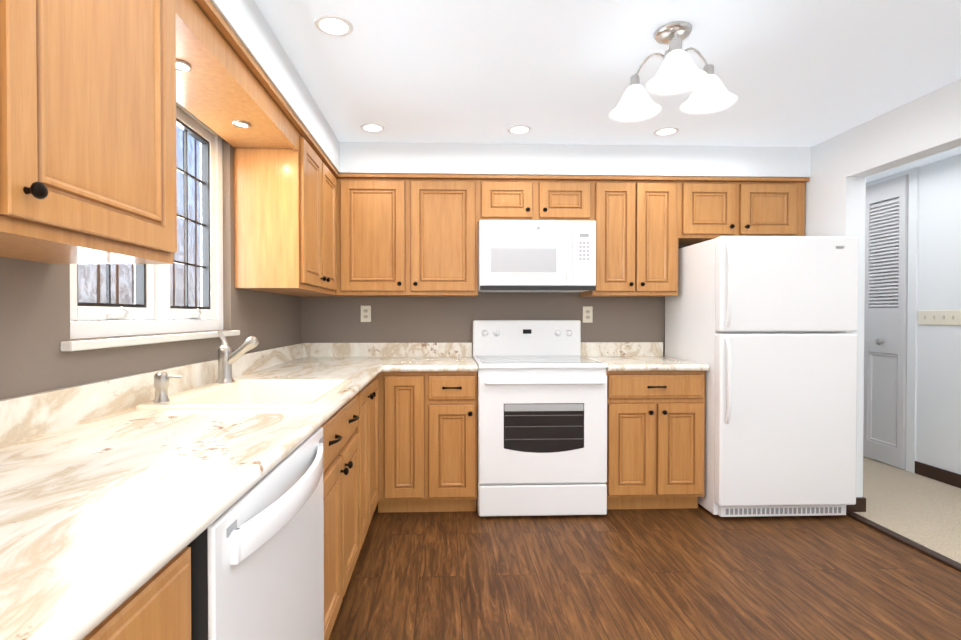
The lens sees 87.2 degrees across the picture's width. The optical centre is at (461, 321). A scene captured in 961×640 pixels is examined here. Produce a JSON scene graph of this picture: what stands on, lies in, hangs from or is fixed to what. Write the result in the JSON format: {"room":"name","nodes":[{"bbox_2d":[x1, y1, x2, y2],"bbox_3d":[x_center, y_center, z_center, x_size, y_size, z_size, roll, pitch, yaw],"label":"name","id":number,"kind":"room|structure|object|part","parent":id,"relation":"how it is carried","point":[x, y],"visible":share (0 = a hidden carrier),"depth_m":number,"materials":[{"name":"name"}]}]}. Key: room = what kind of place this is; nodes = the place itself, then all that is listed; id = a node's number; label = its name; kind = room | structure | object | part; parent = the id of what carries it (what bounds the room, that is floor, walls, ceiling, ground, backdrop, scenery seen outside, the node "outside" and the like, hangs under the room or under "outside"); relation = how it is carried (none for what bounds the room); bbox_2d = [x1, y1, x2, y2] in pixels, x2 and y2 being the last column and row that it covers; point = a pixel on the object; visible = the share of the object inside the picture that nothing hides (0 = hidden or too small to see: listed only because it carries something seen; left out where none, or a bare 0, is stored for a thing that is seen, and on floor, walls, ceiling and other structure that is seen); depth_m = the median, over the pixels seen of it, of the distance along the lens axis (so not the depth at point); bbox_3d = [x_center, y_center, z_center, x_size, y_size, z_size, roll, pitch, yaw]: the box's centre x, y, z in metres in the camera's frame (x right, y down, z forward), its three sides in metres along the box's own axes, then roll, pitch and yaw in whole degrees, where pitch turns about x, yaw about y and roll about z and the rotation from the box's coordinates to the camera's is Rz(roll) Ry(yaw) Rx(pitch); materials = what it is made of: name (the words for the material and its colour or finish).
{"room":"kitchen","nodes":[
{"label":"kitchen","id":0,"kind":"room"},
{"bbox_2d":[0,138,300,399],"bbox_3d":[-1.094,0.035,0.547,0.120,2.310,6.280,0,1,-2],"label":"wall","id":1,"kind":"structure","parent":0,"point":[34,315],"depth_m":1.42,"materials":[{"name":"brown"}]},
{"bbox_2d":[0,0,15,239],"bbox_3d":[-0.867,-0.530,0.498,0.325,0.778,0.540,0,1,-2],"label":"upper cabinet","id":2,"kind":"object","parent":1,"relation":"attached to","point":[7,7],"depth_m":0.80,"materials":[{"name":"brown wood"}]},
{"bbox_2d":[0,0,187,263],"bbox_3d":[-0.886,-0.536,1.037,0.325,0.778,0.540,0,1,-2],"label":"upper cabinet","id":3,"kind":"object","parent":1,"relation":"attached to","point":[92,92],"depth_m":1.03,"materials":[{"name":"brown wood"}]},
{"bbox_2d":[61,102,239,350],"bbox_3d":[-1.117,-0.416,1.877,0.135,0.978,1.100,0,1,-2],"label":"casement window","id":4,"kind":"structure","parent":1,"relation":"in","point":[150,310],"depth_m":2.01,"materials":[{"name":"white plastic"}]},
{"bbox_3d":[-1.153,-0.430,1.875,0.004,0.756,0.836,0,1,-2],"label":"glass","id":5,"kind":"part","parent":4,"relation":"part of","materials":[{"name":"clear glass"}]},
{"bbox_2d":[77,118,209,308],"bbox_3d":[-1.148,-0.430,1.875,0.030,0.760,0.840,0,1,-2],"label":"grille","id":6,"kind":"object","parent":4,"relation":"attached to","point":[145,281],"depth_m":2.12,"materials":[{"name":"black metal"}]},
{"bbox_2d":[0,343,303,445],"bbox_3d":[-1.040,0.229,1.100,0.020,0.100,4.936,0,1,-2],"label":"backsplash","id":7,"kind":"structure","parent":1,"relation":"attached to","point":[24,416],"depth_m":1.49,"materials":[{"name":"beige stone"}]},
{"bbox_2d":[228,120,327,295],"bbox_3d":[-0.941,-0.554,2.636,0.325,0.778,0.400,0,1,-2],"label":"upper cabinet","id":8,"kind":"object","parent":1,"relation":"attached to","point":[279,168],"depth_m":2.44,"materials":[{"name":"brown wood"}]},
{"bbox_2d":[324,154,339,295],"bbox_3d":[-0.954,-0.558,3.027,0.325,0.778,0.382,0,1,-2],"label":"upper cabinet","id":9,"kind":"object","parent":1,"relation":"attached to","point":[331,176],"depth_m":3.12,"materials":[{"name":"brown wood"}]},
{"bbox_2d":[301,245,689,357],"bbox_3d":[0.574,0.000,3.686,3.670,2.310,0.120,0,1,-2],"label":"wall","id":10,"kind":"structure","parent":0,"point":[438,319],"depth_m":3.61,"materials":[{"name":"brown"}]},
{"bbox_2d":[361,306,370,321],"bbox_3d":[-0.682,-0.054,3.576,0.072,0.116,0.008,0,1,-2],"label":"electrical outlet","id":11,"kind":"object","parent":10,"relation":"attached to","point":[365,313],"visible":1,"depth_m":3.57,"materials":[{"name":"beige plastic"}]},
{"bbox_2d":[340,173,411,296],"bbox_3d":[-0.591,-0.563,3.414,0.468,0.778,0.326,0,1,-2],"label":"upper cabinet","id":12,"kind":"object","parent":10,"relation":"attached to","point":[373,206],"depth_m":3.26,"materials":[{"name":"brown wood"}]},
{"bbox_2d":[408,174,479,296],"bbox_3d":[-0.128,-0.563,3.430,0.457,0.778,0.326,0,1,-2],"label":"upper cabinet","id":13,"kind":"object","parent":10,"relation":"attached to","point":[444,209],"depth_m":3.27,"materials":[{"name":"brown wood"}]},
{"bbox_2d":[304,342,663,357],"bbox_3d":[0.167,0.200,3.600,2.565,0.100,0.020,0,1,-2],"label":"backsplash","id":14,"kind":"structure","parent":10,"relation":"attached to","point":[588,349],"depth_m":3.58,"materials":[{"name":"beige stone"}]},
{"bbox_2d":[480,174,539,219],"bbox_3d":[0.288,-0.804,3.441,0.377,0.297,0.326,0,1,-2],"label":"upper cabinet","id":15,"kind":"object","parent":10,"relation":"attached to","point":[502,197],"depth_m":3.28,"materials":[{"name":"brown wood"}]},
{"bbox_2d":[478,220,595,291],"bbox_3d":[0.480,-0.425,3.404,0.749,0.446,0.416,0,1,-2],"label":"microwave","id":16,"kind":"object","parent":15,"relation":"attached to","point":[535,256],"visible":1,"depth_m":3.22,"materials":[{"name":"white plastic"},{"name":"dark plastic"},{"name":"glass"}]},
{"bbox_3d":[0.394,-0.390,3.219,0.422,0.156,0.002,0,1,-2],"label":"glass","id":17,"kind":"part","parent":16,"relation":"part of","materials":[{"name":"grey glass"}]},
{"bbox_2d":[540,175,595,220],"bbox_3d":[0.667,-0.804,3.454,0.380,0.297,0.326,0,1,-2],"label":"upper cabinet","id":18,"kind":"object","parent":10,"relation":"attached to","point":[562,197],"depth_m":3.30,"materials":[{"name":"brown wood"}]},
{"bbox_2d":[583,306,592,322],"bbox_3d":[0.905,-0.050,3.631,0.072,0.116,0.008,0,1,-2],"label":"electrical outlet","id":19,"kind":"object","parent":10,"relation":"attached to","point":[587,314],"visible":1,"depth_m":3.63,"materials":[{"name":"beige plastic"}]},
{"bbox_2d":[580,176,639,296],"bbox_3d":[0.997,-0.564,3.468,0.281,0.778,0.326,0,1,-2],"label":"upper cabinet","id":20,"kind":"object","parent":10,"relation":"attached to","point":[617,197],"depth_m":3.31,"materials":[{"name":"brown wood"}]},
{"bbox_2d":[632,176,683,296],"bbox_3d":[1.283,-0.564,3.478,0.291,0.778,0.326,0,1,-2],"label":"upper cabinet","id":21,"kind":"object","parent":10,"relation":"attached to","point":[661,197],"depth_m":3.32,"materials":[{"name":"brown wood"}]},
{"bbox_2d":[684,176,743,244],"bbox_3d":[1.625,-0.754,3.488,0.393,0.398,0.326,0,1,-2],"label":"upper cabinet","id":22,"kind":"object","parent":10,"relation":"attached to","point":[713,206],"depth_m":3.33,"materials":[{"name":"brown wood"}]},
{"bbox_2d":[740,177,808,235],"bbox_3d":[2.052,-0.754,3.502,0.463,0.398,0.326,0,1,-2],"label":"upper cabinet","id":23,"kind":"object","parent":10,"relation":"attached to","point":[773,206],"depth_m":3.35,"materials":[{"name":"brown wood"}]},
{"bbox_2d":[255,0,960,182],"bbox_3d":[1.214,-1.180,1.493,4.800,0.100,8.040,0,1,-2],"label":"ceiling","id":24,"kind":"structure","parent":0,"point":[799,73],"depth_m":2.24,"materials":[{"name":"white paint"}]},
{"bbox_2d":[210,0,339,172],"bbox_3d":[-0.862,-1.020,0.543,0.345,0.198,6.040,0,1,-2],"label":"soffit","id":25,"kind":"structure","parent":24,"relation":"attached to","point":[248,24],"depth_m":2.02,"materials":[{"name":"white paint"}]},
{"bbox_2d":[314,14,352,36],"bbox_3d":[-0.492,-1.132,1.935,0.143,0.006,0.143,0,1,-8],"label":"recessed light","id":26,"kind":"object","parent":24,"relation":"in","point":[333,25],"depth_m":1.93,"materials":[{"name":"white"}]},
{"bbox_2d":[360,123,384,132],"bbox_3d":[-0.528,-1.144,2.984,0.143,0.006,0.143,-1,1,-41],"label":"recessed light","id":27,"kind":"object","parent":24,"relation":"in","point":[368,127],"depth_m":2.97,"materials":[{"name":"white"}]},
{"bbox_2d":[507,125,531,133],"bbox_3d":[0.344,-1.144,3.014,0.143,0.006,0.143,-1,1,-41],"label":"recessed light","id":28,"kind":"object","parent":24,"relation":"in","point":[516,129],"depth_m":3.01,"materials":[{"name":"white"}]},
{"bbox_2d":[340,141,810,177],"bbox_3d":[0.754,-1.054,3.447,3.085,0.198,0.345,0,1,-2],"label":"soffit","id":29,"kind":"structure","parent":24,"relation":"attached to","point":[548,159],"depth_m":3.27,"materials":[{"name":"white paint"}]},
{"bbox_2d":[654,127,678,135],"bbox_3d":[1.233,-1.144,3.045,0.143,0.006,0.143,-1,1,-41],"label":"recessed light","id":30,"kind":"object","parent":24,"relation":"in","point":[666,131],"depth_m":3.04,"materials":[{"name":"white"}]},
{"bbox_2d":[609,21,737,122],"bbox_3d":[0.853,-1.000,1.964,0.468,0.271,0.481,0,1,-2],"label":"ceiling light fixture","id":31,"kind":"object","parent":24,"relation":"hanging from","point":[679,72],"visible":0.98,"depth_m":1.97,"materials":[{"name":"white glass"}]},
{"bbox_2d":[329,503,960,639],"bbox_3d":[0.635,1.240,0.620,3.580,0.100,6.280,0,1,-2],"label":"floor","id":32,"kind":"structure","parent":0,"point":[700,572],"depth_m":2.28,"materials":[{"name":"brown wood"}]},
{"bbox_2d":[32,510,211,639],"bbox_3d":[-0.717,0.755,0.532,0.627,0.870,0.508,0,1,-2],"label":"base cabinet","id":33,"kind":"object","parent":32,"relation":"on","point":[149,599],"depth_m":0.64,"materials":[{"name":"brown wood"}]},
{"bbox_2d":[200,386,359,517],"bbox_3d":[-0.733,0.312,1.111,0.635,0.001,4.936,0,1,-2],"label":"countertop","id":34,"kind":"structure","parent":33,"relation":"on","point":[246,479],"depth_m":0.97,"materials":[{"name":"white stone"}]},
{"bbox_2d":[128,378,355,477],"bbox_3d":[-0.752,0.363,1.891,0.567,0.214,0.654,0,1,-2],"label":"sink","id":35,"kind":"object","parent":34,"relation":"in","point":[339,394],"depth_m":1.92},
{"bbox_2d":[187,427,323,639],"bbox_3d":[-0.688,0.751,1.155,0.672,0.858,0.723,0,1,-2],"label":"dishwasher","id":36,"kind":"object","parent":32,"relation":"on","point":[257,561],"visible":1,"depth_m":1.03,"materials":[{"name":"white enamelled metal"},{"name":"grey plastic"},{"name":"dark plastic"}]},
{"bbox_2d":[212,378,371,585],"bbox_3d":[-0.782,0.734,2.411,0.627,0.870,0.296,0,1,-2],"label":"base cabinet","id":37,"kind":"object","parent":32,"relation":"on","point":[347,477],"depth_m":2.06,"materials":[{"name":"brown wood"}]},
{"bbox_2d":[368,370,379,516],"bbox_3d":[-0.793,0.730,2.750,0.627,0.870,0.383,0,1,-2],"label":"base cabinet","id":38,"kind":"object","parent":32,"relation":"on","point":[375,375],"depth_m":2.87,"materials":[{"name":"brown wood"}]},
{"bbox_2d":[380,358,431,512],"bbox_3d":[-0.369,0.724,3.285,0.297,0.870,0.626,0,1,-2],"label":"base cabinet","id":39,"kind":"object","parent":32,"relation":"on","point":[404,382],"depth_m":2.98,"materials":[{"name":"brown wood"}]},
{"bbox_2d":[428,358,477,511],"bbox_3d":[-0.071,0.724,3.295,0.301,0.870,0.626,0,1,-2],"label":"base cabinet","id":40,"kind":"object","parent":32,"relation":"on","point":[452,382],"depth_m":2.99,"materials":[{"name":"brown wood"}]},
{"bbox_2d":[473,320,607,515],"bbox_3d":[0.469,0.569,3.267,0.766,1.150,0.700,0,1,-2],"label":"range","id":41,"kind":"object","parent":32,"relation":"on","point":[541,417],"visible":1,"depth_m":2.97,"materials":[{"name":"white enamelled metal"},{"name":"glass"}]},
{"bbox_2d":[473,355,607,368],"bbox_3d":[0.469,0.257,3.255,0.766,0.031,0.590,0,1,-2],"label":"cooktop","id":42,"kind":"object","parent":41,"relation":"in","point":[483,361],"depth_m":3.00,"materials":[{"name":"white metal"}]},
{"bbox_3d":[0.479,1.055,2.982,0.758,0.180,0.030,0,1,-2],"label":"drawer","id":43,"kind":"part","parent":41,"relation":"part of","materials":[{"name":"white metal"}]},
{"bbox_3d":[0.480,0.356,2.938,0.694,0.025,0.046,0,1,-2],"label":"handle","id":44,"kind":"part","parent":41,"relation":"part of","materials":[{"name":"white metal"}]},
{"bbox_2d":[590,358,708,509],"bbox_3d":[1.156,0.723,3.337,0.606,0.870,0.626,0,1,-2],"label":"base cabinet","id":45,"kind":"object","parent":32,"relation":"on","point":[656,406],"depth_m":3.03,"materials":[{"name":"brown wood"}]},
{"bbox_2d":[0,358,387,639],"bbox_3d":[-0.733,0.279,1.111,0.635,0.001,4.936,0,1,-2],"label":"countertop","id":46,"kind":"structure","parent":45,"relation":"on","point":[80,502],"depth_m":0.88,"materials":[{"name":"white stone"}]},
{"bbox_2d":[153,330,258,402],"bbox_3d":[-0.926,0.148,1.876,0.179,0.217,0.530,0,1,-2],"label":"faucet","id":47,"kind":"object","parent":46,"relation":"on","point":[226,358],"depth_m":2.04,"materials":[{"name":"silver metal"}]},
{"bbox_2d":[665,236,857,516],"bbox_3d":[1.876,0.322,3.255,0.813,1.635,0.798,0,1,-2],"label":"fridge","id":48,"kind":"object","parent":32,"relation":"on","point":[761,326],"visible":0.94,"depth_m":2.91,"materials":[{"name":"white metal"}]},
{"bbox_2d":[846,511,960,571],"bbox_3d":[2.369,1.167,1.925,0.055,0.016,2.330,0,1,-2],"label":"threshold","id":49,"kind":"object","parent":32,"relation":"on","point":[915,545],"depth_m":2.64,"materials":[{"name":"brown wood"}]},
{"bbox_2d":[805,78,960,496],"bbox_3d":[2.370,0.006,3.097,0.120,2.310,4.700,0,1,-2],"label":"wall","id":50,"kind":"structure","parent":0,"point":[924,126],"depth_m":3.02,"materials":[{"name":"white paint"}]},
{"bbox_2d":[846,497,865,511],"bbox_3d":[2.370,1.114,3.103,0.144,0.095,0.114,0,1,-2],"label":"baseboard","id":51,"kind":"structure","parent":50,"relation":"attached to","point":[859,505],"depth_m":3.05,"materials":[{"name":"brown wood"}]},
{"bbox_2d":[854,456,960,563],"bbox_3d":[3.003,1.223,1.582,1.220,0.112,8.040,0,1,-2],"label":"floor","id":52,"kind":"structure","parent":0,"point":[922,510],"depth_m":3.13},
{"bbox_2d":[872,154,960,474],"bbox_3d":[3.553,0.024,1.587,0.120,2.310,8.040,0,1,-2],"label":"wall","id":53,"kind":"structure","parent":0,"point":[938,438],"depth_m":3.62,"materials":[{"name":"white paint"}]},
{"bbox_2d":[863,175,908,468],"bbox_3d":[3.344,-0.001,4.619,0.084,2.250,1.524,0,1,-2],"label":"bifold closet door","id":54,"kind":"structure","parent":53,"relation":"in","point":[885,330],"depth_m":4.02,"materials":[{"name":"white paint"}]},
{"bbox_3d":[3.348,0.166,4.041,0.052,0.048,0.048,0,1,-2],"label":"closet door pull","id":55,"kind":"part","parent":54,"relation":"part of","materials":[{"name":"silver metal"}]},
{"bbox_2d":[866,167,918,472],"bbox_3d":[3.381,-0.032,4.607,0.016,2.328,1.650,0,1,-2],"label":"trim","id":56,"kind":"structure","parent":53,"relation":"attached to","point":[912,307],"depth_m":3.81,"materials":[{"name":"white wood"}]},
{"bbox_2d":[915,461,960,487],"bbox_3d":[3.515,1.130,0.748,0.014,0.093,6.100,0,1,-2],"label":"baseboard","id":57,"kind":"structure","parent":53,"relation":"attached to","point":[940,474],"depth_m":3.61,"materials":[{"name":"brown wood"}]},
{"bbox_2d":[918,310,960,324],"bbox_3d":[3.416,-0.027,3.609,0.013,0.104,0.307,0,1,-2],"label":"light switch","id":58,"kind":"object","parent":53,"relation":"attached to","point":[939,317],"visible":1,"depth_m":3.60,"materials":[{"name":"beige plastic"}]},
{"label":"outside","id":59,"kind":"structure","parent":0,"visible":0},
{"bbox_2d":[70,126,200,320],"bbox_3d":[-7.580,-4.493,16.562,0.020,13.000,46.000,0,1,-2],"label":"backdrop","id":60,"kind":"structure","parent":59,"point":[192,152],"depth_m":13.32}
]}

